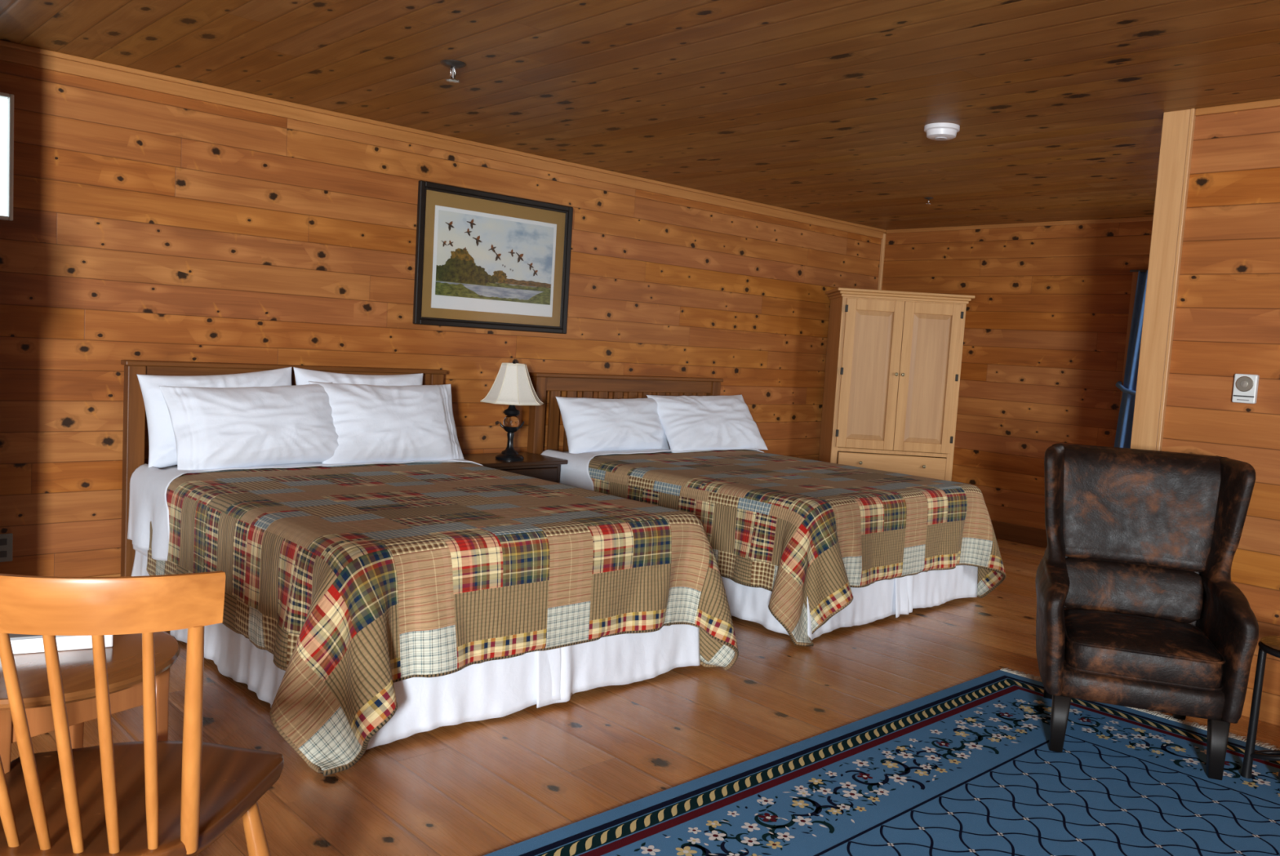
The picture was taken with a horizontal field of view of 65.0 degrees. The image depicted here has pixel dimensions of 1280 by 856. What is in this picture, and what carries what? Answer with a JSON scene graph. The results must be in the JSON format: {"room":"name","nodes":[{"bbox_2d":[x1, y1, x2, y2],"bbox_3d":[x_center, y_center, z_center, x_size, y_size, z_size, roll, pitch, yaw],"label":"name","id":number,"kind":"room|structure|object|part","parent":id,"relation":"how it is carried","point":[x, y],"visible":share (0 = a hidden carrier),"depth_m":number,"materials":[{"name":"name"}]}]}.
{"room":"hotel room","nodes":[
{"label":"hotel room","id":0,"kind":"room"},
{"bbox_2d":[0,60,881,577],"bbox_3d":[-1.772,-0.405,5.045,10.278,2.372,0.100,-1,6,-43],"label":"wall","id":1,"kind":"structure","parent":0,"point":[146,224],"depth_m":4.91,"materials":[{"name":"brown wood"}]},
{"bbox_2d":[0,533,13,562],"bbox_3d":[-2.692,0.507,4.239,0.076,0.120,0.009,-1,6,-43],"label":"wall outlet","id":2,"kind":"object","parent":1,"relation":"attached to","point":[6,540],"visible":1,"depth_m":4.25,"materials":[{"name":"grey plastic"}]},
{"bbox_2d":[0,538,7,546],"bbox_3d":[-2.689,0.482,4.235,0.034,0.028,0.004,-1,6,-43],"label":"socket","id":3,"kind":"object","parent":2,"relation":"attached to","point":[3,542],"depth_m":4.24,"materials":[{"name":"black plastic"}]},
{"bbox_2d":[0,551,7,557],"bbox_3d":[-2.692,0.533,4.239,0.034,0.028,0.004,-1,6,-43],"label":"socket","id":4,"kind":"object","parent":2,"relation":"attached to","point":[2,553],"depth_m":4.24,"materials":[{"name":"black plastic"}]},
{"bbox_2d":[0,92,13,220],"bbox_3d":[-2.789,-1.111,3.979,0.515,0.510,0.092,-1,6,-43],"label":"window","id":5,"kind":"structure","parent":1,"relation":"in","point":[6,100],"depth_m":4.12,"materials":[{"name":"white paint"}]},
{"bbox_3d":[-2.788,-1.110,3.978,0.483,0.478,0.006,-1,6,-43],"label":"pane","id":6,"kind":"part","parent":5,"relation":"part of","materials":[{"name":"white glass"}]},
{"bbox_2d":[87,573,120,577],"bbox_3d":[-1.809,0.716,5.084,10.048,0.130,0.018,-1,6,-43],"label":"baseboard","id":7,"kind":"structure","parent":1,"relation":"attached to","point":[112,575],"depth_m":4.53,"materials":[{"name":"brown wood"}]},
{"bbox_2d":[0,39,886,239],"bbox_3d":[-1.659,-1.541,4.902,10.078,0.075,0.034,-1,6,-43],"label":"trim","id":8,"kind":"structure","parent":1,"relation":"attached to","point":[10,51],"depth_m":5.14,"materials":[{"name":"brown wood"}]},
{"bbox_2d":[413,180,573,333],"bbox_3d":[-0.819,-0.952,5.767,1.050,0.768,0.029,-1,6,-43],"label":"framed print","id":9,"kind":"object","parent":1,"relation":"attached to","point":[484,260],"visible":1,"depth_m":5.74,"materials":[{"name":"paper"}]},
{"bbox_2d":[0,0,1279,230],"bbox_3d":[0.673,-1.284,2.395,10.278,0.100,7.100,-1,6,-43],"label":"ceiling","id":10,"kind":"structure","parent":0,"point":[823,108],"depth_m":3.98,"materials":[{"name":"brown wood"}]},
{"bbox_2d":[440,59,466,82],"bbox_3d":[-0.743,-1.414,3.990,0.103,0.070,0.103,4,5,13],"label":"sprinkler","id":11,"kind":"object","parent":10,"relation":"attached to","point":[453,64],"visible":1,"depth_m":3.97,"materials":[{"name":"silver metal"}]},
{"bbox_2d":[924,196,933,204],"bbox_3d":[1.886,-1.485,6.567,0.061,0.042,0.061,4,5,12],"label":"sprinkler","id":12,"kind":"object","parent":10,"relation":"attached to","point":[928,198],"visible":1,"depth_m":6.55,"materials":[{"name":"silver metal"}]},
{"bbox_2d":[924,122,959,140],"bbox_3d":[1.371,-1.344,4.568,0.156,0.056,0.156,-1,6,-43],"label":"smoke detector","id":13,"kind":"object","parent":10,"relation":"attached to","point":[937,131],"visible":1,"depth_m":4.52,"materials":[{"name":"white plastic"}]},
{"bbox_2d":[934,137,946,140],"bbox_3d":[1.370,-1.318,4.571,0.056,0.004,0.056,-1,6,-43],"label":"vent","id":14,"kind":"object","parent":13,"relation":"attached to","point":[935,138],"depth_m":4.57,"materials":[{"name":"white plastic"}]},
{"bbox_3d":[1.372,-1.361,4.567,0.156,0.022,0.156,-1,6,-43],"label":"plate","id":15,"kind":"part","parent":13,"relation":"part of","materials":[{"name":"white plastic"}]},
{"bbox_2d":[10,538,1279,855],"bbox_3d":[0.528,1.175,2.597,10.278,0.100,7.100,-1,6,-43],"label":"floor","id":16,"kind":"structure","parent":0,"point":[483,788],"depth_m":3.33,"materials":[{"name":"brown wood"}]},
{"bbox_2d":[0,631,180,773],"bbox_3d":[-1.243,0.762,2.073,0.524,0.600,0.524,5,5,18],"label":"round table","id":17,"kind":"object","parent":16,"relation":"on","point":[124,658],"visible":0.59,"depth_m":1.98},
{"bbox_3d":[-1.194,0.794,1.858,0.040,0.576,0.042,5,5,18],"label":"leg","id":18,"kind":"part","parent":17,"relation":"part of","materials":[{"name":"brown wood"}]},
{"bbox_2d":[8,633,113,654],"bbox_3d":[-1.305,0.433,2.125,0.342,0.036,0.192,1,5,-27],"label":"paper","id":19,"kind":"object","parent":17,"relation":"on","point":[20,643],"visible":0.2,"depth_m":2.06,"materials":[{"name":"white paper"}]},
{"bbox_3d":[-1.304,0.418,2.124,0.342,0.005,0.192,1,5,-27],"label":"lid","id":20,"kind":"part","parent":19,"relation":"part of","materials":[{"name":"white paper"}]},
{"bbox_3d":[-1.294,0.753,2.290,0.040,0.576,0.042,5,5,18],"label":"leg","id":21,"kind":"part","parent":17,"relation":"part of","materials":[{"name":"brown wood"}]},
{"bbox_3d":[-1.027,0.782,2.125,0.042,0.576,0.040,5,5,18],"label":"leg","id":22,"kind":"part","parent":17,"relation":"part of","materials":[{"name":"brown wood"}]},
{"bbox_2d":[0,571,284,855],"bbox_3d":[-0.914,0.648,1.742,0.603,0.928,0.586,3,5,-9],"label":"spindle chair","id":23,"kind":"object","parent":16,"relation":"on","point":[151,797],"visible":0.98,"depth_m":1.57,"materials":[{"name":"brown wood"}]},
{"bbox_3d":[-0.857,0.251,1.471,0.461,0.088,0.105,3,5,-6],"label":"crest rail","id":24,"kind":"part","parent":23,"relation":"part of","materials":[{"name":"brown wood"}]},
{"bbox_3d":[-0.925,0.675,1.800,0.494,0.046,0.474,3,5,-9],"label":"seat","id":25,"kind":"part","parent":23,"relation":"part of","materials":[{"name":"brown wood"}]},
{"bbox_3d":[-0.708,0.495,1.589,0.029,0.420,0.141,1,5,-25],"label":"post","id":26,"kind":"part","parent":23,"relation":"part of","materials":[{"name":"brown wood"}]},
{"bbox_3d":[-0.706,0.897,1.910,0.117,0.426,0.038,2,5,-17],"label":"leg","id":27,"kind":"part","parent":23,"relation":"part of","materials":[{"name":"brown wood"}]},
{"bbox_2d":[120,360,700,750],"bbox_3d":[-1.013,0.341,4.275,1.631,1.102,2.153,-1,6,-43],"label":"bed","id":28,"kind":"object","parent":16,"relation":"on","point":[500,688],"visible":0.27,"depth_m":3.66,"materials":[{"name":"white fabric"}]},
{"bbox_3d":[-2.277,0.258,4.511,0.075,1.080,0.065,-1,6,-43],"label":"post","id":29,"kind":"part","parent":28,"relation":"part of","materials":[{"name":"brown wood"}]},
{"bbox_3d":[-1.682,-0.299,4.984,1.629,0.022,0.083,-1,6,-43],"label":"cap rail","id":30,"kind":"part","parent":28,"relation":"part of","materials":[{"name":"brown wood"}]},
{"bbox_3d":[-1.688,-0.248,4.991,1.455,0.083,0.034,-1,6,-43],"label":"rail","id":31,"kind":"part","parent":28,"relation":"part of","materials":[{"name":"brown wood"}]},
{"bbox_2d":[127,458,482,560],"bbox_3d":[-1.491,0.359,4.787,1.670,0.396,0.590,-1,6,-43],"label":"sheet","id":32,"kind":"object","parent":28,"relation":"on","point":[148,487],"visible":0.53,"depth_m":4.27,"materials":[{"name":"white fabric"}]},
{"bbox_2d":[137,366,292,468],"bbox_3d":[-1.916,-0.054,4.630,0.735,0.471,0.195,-1,7,-44],"label":"pillow","id":33,"kind":"object","parent":32,"relation":"on","point":[162,453],"visible":0.41,"depth_m":4.42,"materials":[{"name":"white fabric"}]},
{"bbox_2d":[159,382,338,473],"bbox_3d":[-1.734,-0.007,4.595,0.277,0.404,0.837,8,7,44],"label":"pillow","id":34,"kind":"object","parent":32,"relation":"on","point":[214,428],"visible":0.91,"depth_m":4.47,"materials":[{"name":"white fabric"}]},
{"bbox_2d":[293,367,423,386],"bbox_3d":[-1.407,-0.062,5.101,0.718,0.470,0.186,-1,6,-43],"label":"pillow","id":35,"kind":"object","parent":32,"relation":"on","point":[303,376],"visible":0.23,"depth_m":5.04,"materials":[{"name":"white fabric"}]},
{"bbox_2d":[308,381,464,466],"bbox_3d":[-1.252,-0.018,5.044,0.780,0.409,0.275,-1,6,-41],"label":"pillow","id":36,"kind":"object","parent":32,"relation":"on","point":[371,423],"visible":0.89,"depth_m":4.96,"materials":[{"name":"white fabric"}]},
{"bbox_3d":[-1.156,0.239,5.553,0.075,1.080,0.065,-1,6,-43],"label":"post","id":37,"kind":"part","parent":28,"relation":"part of","materials":[{"name":"brown wood"}]},
{"bbox_2d":[146,462,738,776],"bbox_3d":[-0.862,0.590,4.092,1.914,0.631,1.946,-1,6,-43],"label":"patchwork quilt","id":38,"kind":"object","parent":28,"relation":"on","point":[357,581],"visible":0.94,"depth_m":3.47,"materials":[{"name":"fabric"}]},
{"bbox_2d":[462,452,567,483],"bbox_3d":[-0.785,0.478,5.694,0.604,0.625,0.409,-1,6,-43],"label":"nightstand","id":39,"kind":"object","parent":16,"relation":"on","point":[533,465],"visible":0.13,"depth_m":5.62,"materials":[{"name":"brown wood"}]},
{"bbox_2d":[480,360,543,461],"bbox_3d":[-0.713,-0.100,5.592,0.334,0.550,0.334,-1,6,-43],"label":"table lamp","id":40,"kind":"object","parent":39,"relation":"on","point":[512,386],"visible":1,"depth_m":5.52,"materials":[{"name":"white fabric"}]},
{"bbox_3d":[-0.712,-0.119,5.590,0.094,0.102,0.094,-1,6,-43],"label":"stem","id":41,"kind":"part","parent":40,"relation":"part of","materials":[{"name":"black metal"}]},
{"bbox_3d":[-0.705,-0.249,5.580,0.327,0.216,0.327,-1,6,-43],"label":"lamp shade","id":42,"kind":"part","parent":40,"relation":"part of","materials":[{"name":"white fabric"}]},
{"bbox_3d":[-0.661,0.295,5.557,0.492,0.135,0.021,-1,6,-43],"label":"drawer","id":43,"kind":"part","parent":39,"relation":"part of","materials":[{"name":"brown wood"}]},
{"bbox_2d":[527,372,977,640],"bbox_3d":[0.629,0.313,5.802,1.630,1.102,2.150,-1,6,-43],"label":"bed","id":44,"kind":"object","parent":16,"relation":"on","point":[882,599],"visible":0.23,"depth_m":5.42,"materials":[{"name":"white fabric"}]},
{"bbox_3d":[-0.635,0.230,6.036,0.075,1.080,0.065,-1,6,-43],"label":"post","id":45,"kind":"part","parent":44,"relation":"part of","materials":[{"name":"brown wood"}]},
{"bbox_3d":[-0.040,-0.328,6.510,1.629,0.022,0.083,-1,6,-43],"label":"cap rail","id":46,"kind":"part","parent":44,"relation":"part of","materials":[{"name":"brown wood"}]},
{"bbox_3d":[-0.045,-0.276,6.516,1.455,0.083,0.034,-1,6,-43],"label":"rail","id":47,"kind":"part","parent":44,"relation":"part of","materials":[{"name":"brown wood"}]},
{"bbox_2d":[540,448,763,491],"bbox_3d":[0.153,0.331,6.313,1.669,0.396,0.595,-1,6,-43],"label":"sheet","id":48,"kind":"object","parent":44,"relation":"on","point":[575,473],"visible":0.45,"depth_m":5.76,"materials":[{"name":"white fabric"}]},
{"bbox_2d":[555,396,670,453],"bbox_3d":[-0.146,-0.014,6.198,0.864,0.343,0.261,-1,7,-45],"label":"pillow","id":49,"kind":"object","parent":48,"relation":"on","point":[590,424],"visible":0.91,"depth_m":6.05,"materials":[{"name":"white fabric"}]},
{"bbox_2d":[646,395,768,453],"bbox_3d":[0.461,-0.031,6.660,0.889,0.372,0.320,0,6,-39],"label":"pillow","id":50,"kind":"object","parent":48,"relation":"on","point":[687,422],"visible":0.95,"depth_m":6.54,"materials":[{"name":"white fabric"}]},
{"bbox_3d":[0.486,0.210,7.078,0.075,1.080,0.065,-1,6,-43],"label":"post","id":51,"kind":"part","parent":44,"relation":"part of","materials":[{"name":"brown wood"}]},
{"bbox_2d":[588,449,1005,646],"bbox_3d":[0.791,0.561,5.633,1.937,0.631,1.946,-1,6,-43],"label":"patchwork quilt","id":52,"kind":"object","parent":44,"relation":"on","point":[797,530],"visible":0.91,"depth_m":4.96,"materials":[{"name":"fabric"}]},
{"bbox_2d":[484,667,1279,855],"bbox_3d":[1.056,1.147,2.634,3.145,0.013,1.819,-1,6,-43],"label":"area rug","id":53,"kind":"object","parent":16,"relation":"on","point":[969,768],"visible":0.84,"depth_m":3.03,"materials":[{"name":"blue carpet"}]},
{"bbox_2d":[1035,443,1258,780],"bbox_3d":[1.769,0.600,3.582,0.682,1.007,0.696,5,5,19],"label":"armchair","id":54,"kind":"object","parent":53,"relation":"on","point":[1139,606],"visible":1,"depth_m":3.62,"materials":[{"name":"brown leather"}]},
{"bbox_3d":[1.619,0.968,3.935,0.056,0.200,0.098,5,5,19],"label":"leg","id":55,"kind":"part","parent":54,"relation":"part of","materials":[{"name":"black wood"}]},
{"bbox_3d":[1.507,0.478,3.660,0.117,0.806,0.669,5,5,19],"label":"arm","id":56,"kind":"part","parent":54,"relation":"part of","materials":[{"name":"brown leather"}]},
{"bbox_3d":[1.427,1.001,3.418,0.058,0.195,0.058,5,5,19],"label":"leg","id":57,"kind":"part","parent":54,"relation":"part of","materials":[{"name":"black wood"}]},
{"bbox_2d":[1064,557,1204,623],"bbox_3d":[1.834,0.605,3.773,0.492,0.190,0.126,5,5,19],"label":"lumbar cushion","id":58,"kind":"object","parent":54,"relation":"on","point":[1166,593],"depth_m":3.74,"materials":[{"name":"brown leather"}]},
{"bbox_3d":[1.867,0.474,3.836,0.624,0.787,0.139,5,5,19],"label":"backrest","id":59,"kind":"part","parent":54,"relation":"part of","materials":[{"name":"brown leather"}]},
{"bbox_2d":[1062,446,1220,572],"bbox_3d":[1.855,0.300,3.756,0.562,0.415,0.173,5,5,19],"label":"cushion","id":60,"kind":"object","parent":54,"relation":"on","point":[1147,510],"depth_m":3.73,"materials":[{"name":"brown leather"}]},
{"bbox_3d":[1.746,0.865,3.581,0.556,0.098,0.616,5,5,19],"label":"seat frame","id":61,"kind":"part","parent":54,"relation":"part of","materials":[{"name":"brown leather"}]},
{"bbox_2d":[1064,608,1222,691],"bbox_3d":[1.731,0.755,3.511,0.472,0.132,0.508,5,5,19],"label":"seat cushion","id":62,"kind":"object","parent":54,"relation":"on","point":[1157,650],"depth_m":3.33,"materials":[{"name":"brown leather"}]},
{"bbox_3d":[2.043,1.005,3.790,0.056,0.200,0.098,5,5,19],"label":"leg","id":63,"kind":"part","parent":54,"relation":"part of","materials":[{"name":"black wood"}]},
{"bbox_3d":[1.873,1.040,3.266,0.058,0.195,0.058,5,5,19],"label":"leg","id":64,"kind":"part","parent":54,"relation":"part of","materials":[{"name":"black wood"}]},
{"bbox_3d":[2.040,0.524,3.478,0.117,0.806,0.669,5,5,19],"label":"arm","id":65,"kind":"part","parent":54,"relation":"part of","materials":[{"name":"brown leather"}]},
{"bbox_2d":[1240,635,1279,779],"bbox_3d":[2.100,0.926,3.194,0.277,0.462,0.284,-1,6,-43],"label":"side table","id":66,"kind":"object","parent":53,"relation":"on","point":[1270,645],"visible":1,"depth_m":3.26,"materials":[{"name":"black metal"}]},
{"bbox_3d":[2.002,0.925,3.273,0.032,0.440,0.034,-1,6,-43],"label":"leg","id":67,"kind":"part","parent":66,"relation":"part of","materials":[{"name":"black metal"}]},
{"bbox_3d":[2.116,0.699,3.172,0.268,0.005,0.268,-1,6,-43],"label":"glass","id":68,"kind":"part","parent":66,"relation":"part of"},
{"bbox_2d":[818,287,974,481],"bbox_3d":[1.894,-0.119,7.665,1.000,1.806,0.549,3,5,0],"label":"wardrobe","id":69,"kind":"object","parent":16,"relation":"on","point":[893,364],"visible":0.83,"depth_m":7.41,"materials":[{"name":"beige wood"}]},
{"bbox_3d":[1.695,-0.387,7.407,0.280,0.949,0.013,3,5,0],"label":"panel","id":70,"kind":"part","parent":69,"relation":"part of","materials":[{"name":"brown wood"}]},
{"bbox_3d":[1.696,-0.395,7.407,0.424,1.100,0.022,3,5,0],"label":"door frame","id":71,"kind":"part","parent":69,"relation":"part of","materials":[{"name":"brown wood"}]},
{"bbox_3d":[1.867,0.320,7.467,0.800,0.240,0.020,3,5,0],"label":"drawer","id":72,"kind":"part","parent":69,"relation":"part of","materials":[{"name":"brown wood"}]},
{"bbox_3d":[1.946,-0.988,7.595,1.000,0.061,0.546,3,5,0],"label":"cornice","id":73,"kind":"part","parent":69,"relation":"part of","materials":[{"name":"brown wood"}]},
{"bbox_3d":[2.121,-0.362,7.405,0.280,0.949,0.013,3,5,0],"label":"panel","id":74,"kind":"part","parent":69,"relation":"part of","materials":[{"name":"brown wood"}]},
{"bbox_3d":[2.122,-0.369,7.405,0.424,1.100,0.022,3,5,0],"label":"door frame","id":75,"kind":"part","parent":69,"relation":"part of","materials":[{"name":"brown wood"}]},
{"bbox_2d":[881,221,1152,529],"bbox_3d":[4.330,-0.119,5.958,0.100,2.372,6.900,-1,6,-43],"label":"wall","id":76,"kind":"structure","parent":0,"point":[1046,319],"depth_m":7.45,"materials":[{"name":"brown wood"}]},
{"bbox_2d":[877,233,885,289],"bbox_3d":[1.952,-0.448,8.418,0.028,2.342,0.028,-1,6,-43],"label":"trim","id":77,"kind":"structure","parent":76,"relation":"attached to","point":[883,240],"depth_m":8.33,"materials":[{"name":"brown wood"}]},
{"bbox_2d":[991,520,1047,548],"bbox_3d":[4.231,0.999,5.999,0.018,0.130,6.870,-1,6,-43],"label":"baseboard","id":78,"kind":"structure","parent":76,"relation":"attached to","point":[1002,531],"depth_m":7.48,"materials":[{"name":"brown wood"}]},
{"bbox_2d":[886,216,1153,233],"bbox_3d":[4.368,-1.282,5.811,0.016,0.030,6.866,-1,6,-43],"label":"trim","id":79,"kind":"structure","parent":76,"relation":"attached to","point":[1144,218],"depth_m":7.42,"materials":[{"name":"brown wood"}]},
{"bbox_2d":[1118,271,1138,414],"bbox_3d":[3.734,-0.278,6.494,0.040,1.490,1.240,-1,6,-43],"label":"window","id":80,"kind":"structure","parent":76,"relation":"in","point":[1135,274],"depth_m":6.88,"materials":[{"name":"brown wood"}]},
{"bbox_2d":[1114,269,1147,448],"bbox_3d":[3.693,-0.165,6.455,0.154,1.708,1.296,-1,6,-43],"label":"curtain","id":81,"kind":"object","parent":76,"relation":"hanging from","point":[1125,421],"visible":0.08,"depth_m":6.82,"materials":[{"name":"blue fabric"}]},
{"bbox_3d":[3.753,-1.005,6.364,0.016,0.016,1.250,-1,6,-43],"label":"rod","id":82,"kind":"part","parent":81,"relation":"part of","materials":[{"name":"metal"}]},
{"bbox_2d":[1161,106,1279,725],"bbox_3d":[3.376,0.078,2.885,0.110,2.372,3.677,-1,6,-43],"label":"wall partition","id":83,"kind":"structure","parent":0,"point":[1227,320],"depth_m":3.91,"materials":[{"name":"brown wood"}]},
{"bbox_2d":[1130,107,1195,451],"bbox_3d":[2.154,-0.102,4.192,0.155,2.372,0.119,-1,6,-43],"label":"trim","id":84,"kind":"structure","parent":83,"relation":"attached to","point":[1178,126],"depth_m":4.10,"materials":[{"name":"brown wood"}]},
{"bbox_2d":[1195,97,1279,115],"bbox_3d":[3.432,-1.082,2.709,0.016,0.028,3.577,-1,6,-43],"label":"trim","id":85,"kind":"structure","parent":83,"relation":"attached to","point":[1274,102],"depth_m":3.89,"materials":[{"name":"brown wood"}]},
{"bbox_2d":[1231,373,1259,404],"bbox_3d":[2.340,-0.152,3.885,0.040,0.112,0.080,-1,6,-43],"label":"thermostat","id":86,"kind":"object","parent":83,"relation":"attached to","point":[1245,386],"visible":1,"depth_m":3.87,"materials":[{"name":"white plastic"}]}
]}

